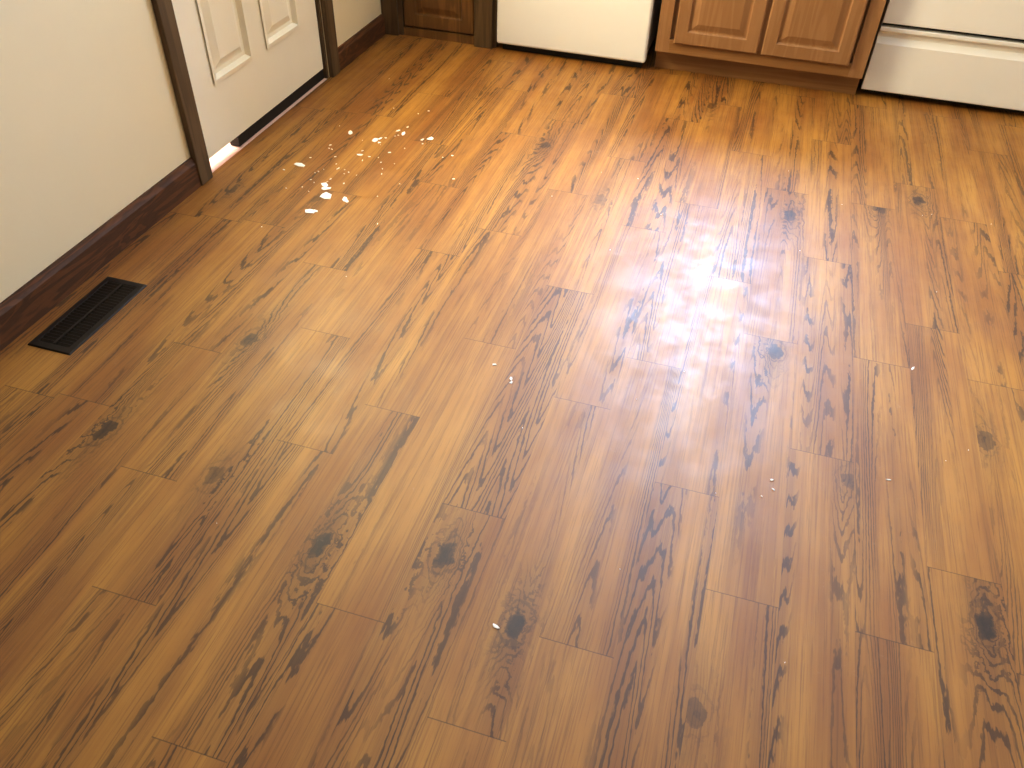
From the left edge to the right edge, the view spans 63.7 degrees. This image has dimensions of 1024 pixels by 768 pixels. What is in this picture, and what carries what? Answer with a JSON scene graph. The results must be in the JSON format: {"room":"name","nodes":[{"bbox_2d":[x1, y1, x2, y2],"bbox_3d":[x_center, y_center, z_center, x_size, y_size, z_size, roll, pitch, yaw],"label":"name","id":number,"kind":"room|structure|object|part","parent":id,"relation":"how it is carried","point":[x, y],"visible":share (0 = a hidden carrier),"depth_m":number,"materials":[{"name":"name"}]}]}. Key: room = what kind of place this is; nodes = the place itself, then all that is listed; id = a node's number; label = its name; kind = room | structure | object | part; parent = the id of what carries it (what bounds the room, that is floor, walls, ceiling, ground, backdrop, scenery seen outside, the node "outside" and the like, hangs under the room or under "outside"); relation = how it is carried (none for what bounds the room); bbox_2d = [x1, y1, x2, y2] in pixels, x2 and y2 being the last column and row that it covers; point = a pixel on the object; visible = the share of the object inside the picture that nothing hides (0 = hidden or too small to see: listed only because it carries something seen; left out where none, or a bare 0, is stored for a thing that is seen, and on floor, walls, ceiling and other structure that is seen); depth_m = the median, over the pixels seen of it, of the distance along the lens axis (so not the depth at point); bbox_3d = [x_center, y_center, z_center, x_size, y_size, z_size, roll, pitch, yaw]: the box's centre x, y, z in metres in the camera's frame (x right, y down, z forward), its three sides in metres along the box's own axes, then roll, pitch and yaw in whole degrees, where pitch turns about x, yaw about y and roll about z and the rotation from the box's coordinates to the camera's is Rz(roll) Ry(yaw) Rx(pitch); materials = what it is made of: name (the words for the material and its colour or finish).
{"room":"kitchen","nodes":[
{"label":"kitchen","id":0,"kind":"room"},
{"bbox_2d":[0,0,381,302],"bbox_3d":[-1.382,-1.150,1.603,0.140,2.440,6.150,13,43,11],"label":"wall","id":1,"kind":"structure","parent":0,"point":[90,119],"depth_m":2.36,"materials":[{"name":"paint"}]},
{"bbox_2d":[0,157,200,350],"bbox_3d":[-1.676,0.467,1.540,0.016,0.108,3.836,13,43,11],"label":"baseboard","id":2,"kind":"structure","parent":1,"relation":"attached to","point":[23,308],"depth_m":2.50,"materials":[{"name":"brown wood"}]},
{"bbox_2d":[151,0,339,185],"bbox_3d":[-0.924,-1.853,2.641,0.022,2.120,1.124,13,43,11],"label":"trim","id":3,"kind":"structure","parent":1,"relation":"attached to","point":[164,13],"depth_m":2.78,"materials":[{"name":"brown wood"}]},
{"bbox_2d":[171,0,322,158],"bbox_3d":[-0.967,-1.846,2.664,0.042,1.984,0.935,13,43,11],"label":"door","id":4,"kind":"structure","parent":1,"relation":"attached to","point":[226,109],"depth_m":3.12,"materials":[{"name":"paint"}]},
{"bbox_2d":[196,0,299,84],"bbox_3d":[-0.963,-1.878,2.634,0.056,1.616,0.735,13,43,11],"label":"panel","id":5,"kind":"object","parent":4,"relation":"attached to","point":[224,22],"depth_m":3.00,"materials":[{"name":"paint"}]},
{"bbox_3d":[-1.019,-1.371,2.834,0.019,0.592,0.267,13,43,11],"label":"raised panel","id":6,"kind":"part","parent":5,"relation":"part of","materials":[{"name":"paint"}]},
{"bbox_3d":[-0.911,-1.605,3.099,0.019,0.592,0.267,13,43,11],"label":"raised panel","id":7,"kind":"part","parent":5,"relation":"part of","materials":[{"name":"paint"}]},
{"bbox_2d":[230,69,323,146],"bbox_3d":[-0.964,-1.163,3.422,0.040,0.044,0.715,13,43,11],"label":"door sweep","id":8,"kind":"object","parent":4,"relation":"attached to","point":[278,109],"depth_m":3.38,"materials":[{"name":"black plastic"}]},
{"bbox_2d":[315,0,328,77],"bbox_3d":[-1.002,-1.844,2.681,0.137,2.049,0.975,13,43,11],"label":"trim","id":9,"kind":"structure","parent":1,"relation":"attached to","point":[317,2],"depth_m":3.58,"materials":[{"name":"brown wood"}]},
{"bbox_2d":[338,14,384,70],"bbox_3d":[-0.715,-1.624,3.909,0.016,0.095,0.518,13,43,11],"label":"baseboard","id":10,"kind":"structure","parent":1,"relation":"attached to","point":[372,32],"depth_m":3.90,"materials":[{"name":"brown wood"}]},
{"bbox_2d":[0,34,1023,767],"bbox_3d":[0.755,0.243,1.968,4.400,0.001,6.150,13,43,11],"label":"floor","id":11,"kind":"structure","parent":0,"point":[281,508],"depth_m":2.04,"materials":[{"name":"wood"}]},
{"bbox_2d":[28,277,146,354],"bbox_3d":[-1.219,-0.205,2.379,0.139,0.007,0.347,13,43,11],"label":"floor vent","id":12,"kind":"object","parent":11,"relation":"in","point":[66,334],"visible":1,"depth_m":2.37,"materials":[{"name":"metal"}]},
{"bbox_2d":[381,0,499,48],"bbox_3d":[-0.244,-2.675,3.595,0.588,2.100,0.659,13,43,11],"label":"pantry cabinet","id":13,"kind":"object","parent":11,"relation":"on","point":[474,22],"visible":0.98,"depth_m":4.01,"materials":[{"name":"brown wood"}]},
{"bbox_3d":[-0.576,-2.531,3.423,0.083,2.100,0.019,13,43,11],"label":"post","id":14,"kind":"part","parent":13,"relation":"part of","materials":[{"name":"brown wood"}]},
{"bbox_3d":[-0.331,-2.480,3.402,0.365,1.975,0.020,13,43,11],"label":"pantry door","id":15,"kind":"part","parent":13,"relation":"part of","materials":[{"name":"brown wood"}]},
{"bbox_3d":[-0.358,-1.731,4.082,0.371,0.040,0.026,13,43,11],"label":"rail","id":16,"kind":"part","parent":13,"relation":"part of","materials":[{"name":"brown wood"}]},
{"bbox_3d":[-0.111,-2.426,3.325,0.090,2.100,0.021,13,43,11],"label":"post","id":17,"kind":"part","parent":13,"relation":"part of","materials":[{"name":"brown wood"}]},
{"bbox_2d":[497,0,661,67],"bbox_3d":[0.381,-2.354,3.579,0.725,1.680,0.705,13,43,11],"label":"dishwasher","id":18,"kind":"object","parent":11,"relation":"on","point":[617,32],"visible":0.95,"depth_m":3.82,"materials":[{"name":"metal"}]},
{"bbox_2d":[261,78,968,662],"bbox_3d":[0.254,-0.320,2.570,2.508,0.002,2.501,13,43,11],"label":"chips","id":19,"kind":"object","parent":11,"relation":"on","point":[326,195],"visible":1,"depth_m":2.96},
{"bbox_2d":[654,0,886,94],"bbox_3d":[1.192,-1.923,3.642,0.913,1.000,0.710,13,43,11],"label":"base cabinet","id":20,"kind":"object","parent":11,"relation":"on","point":[825,45],"visible":1,"depth_m":3.60,"materials":[{"name":"brown wood"}]},
{"bbox_3d":[0.914,-1.694,3.511,0.370,0.520,0.019,13,43,11],"label":"cabinet door","id":21,"kind":"part","parent":20,"relation":"part of","materials":[{"name":"brown wood"}]},
{"bbox_3d":[1.286,-1.611,3.434,0.374,0.520,0.019,13,43,11],"label":"cabinet door","id":22,"kind":"part","parent":20,"relation":"part of","materials":[{"name":"brown wood"}]},
{"bbox_2d":[861,0,1023,112],"bbox_3d":[2.016,-1.790,3.453,0.760,1.100,0.650,13,43,11],"label":"range","id":23,"kind":"object","parent":11,"relation":"on","point":[962,52],"visible":0.96,"depth_m":3.50,"materials":[{"name":"metal"}]},
{"bbox_2d":[882,0,1023,39],"bbox_3d":[1.935,-1.622,3.247,0.760,0.478,0.094,13,43,11],"label":"oven","id":24,"kind":"object","parent":23,"relation":"in","point":[971,19],"depth_m":3.40,"materials":[{"name":"white metal"}]},
{"label":"outside","id":25,"kind":"structure","parent":0,"visible":0},
{"bbox_2d":[209,78,327,172],"bbox_3d":[-1.525,-1.185,3.550,1.199,0.118,2.100,13,43,11],"label":"threshold","id":26,"kind":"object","parent":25,"point":[229,150],"depth_m":3.17,"materials":[{"name":"concrete"}]}
]}

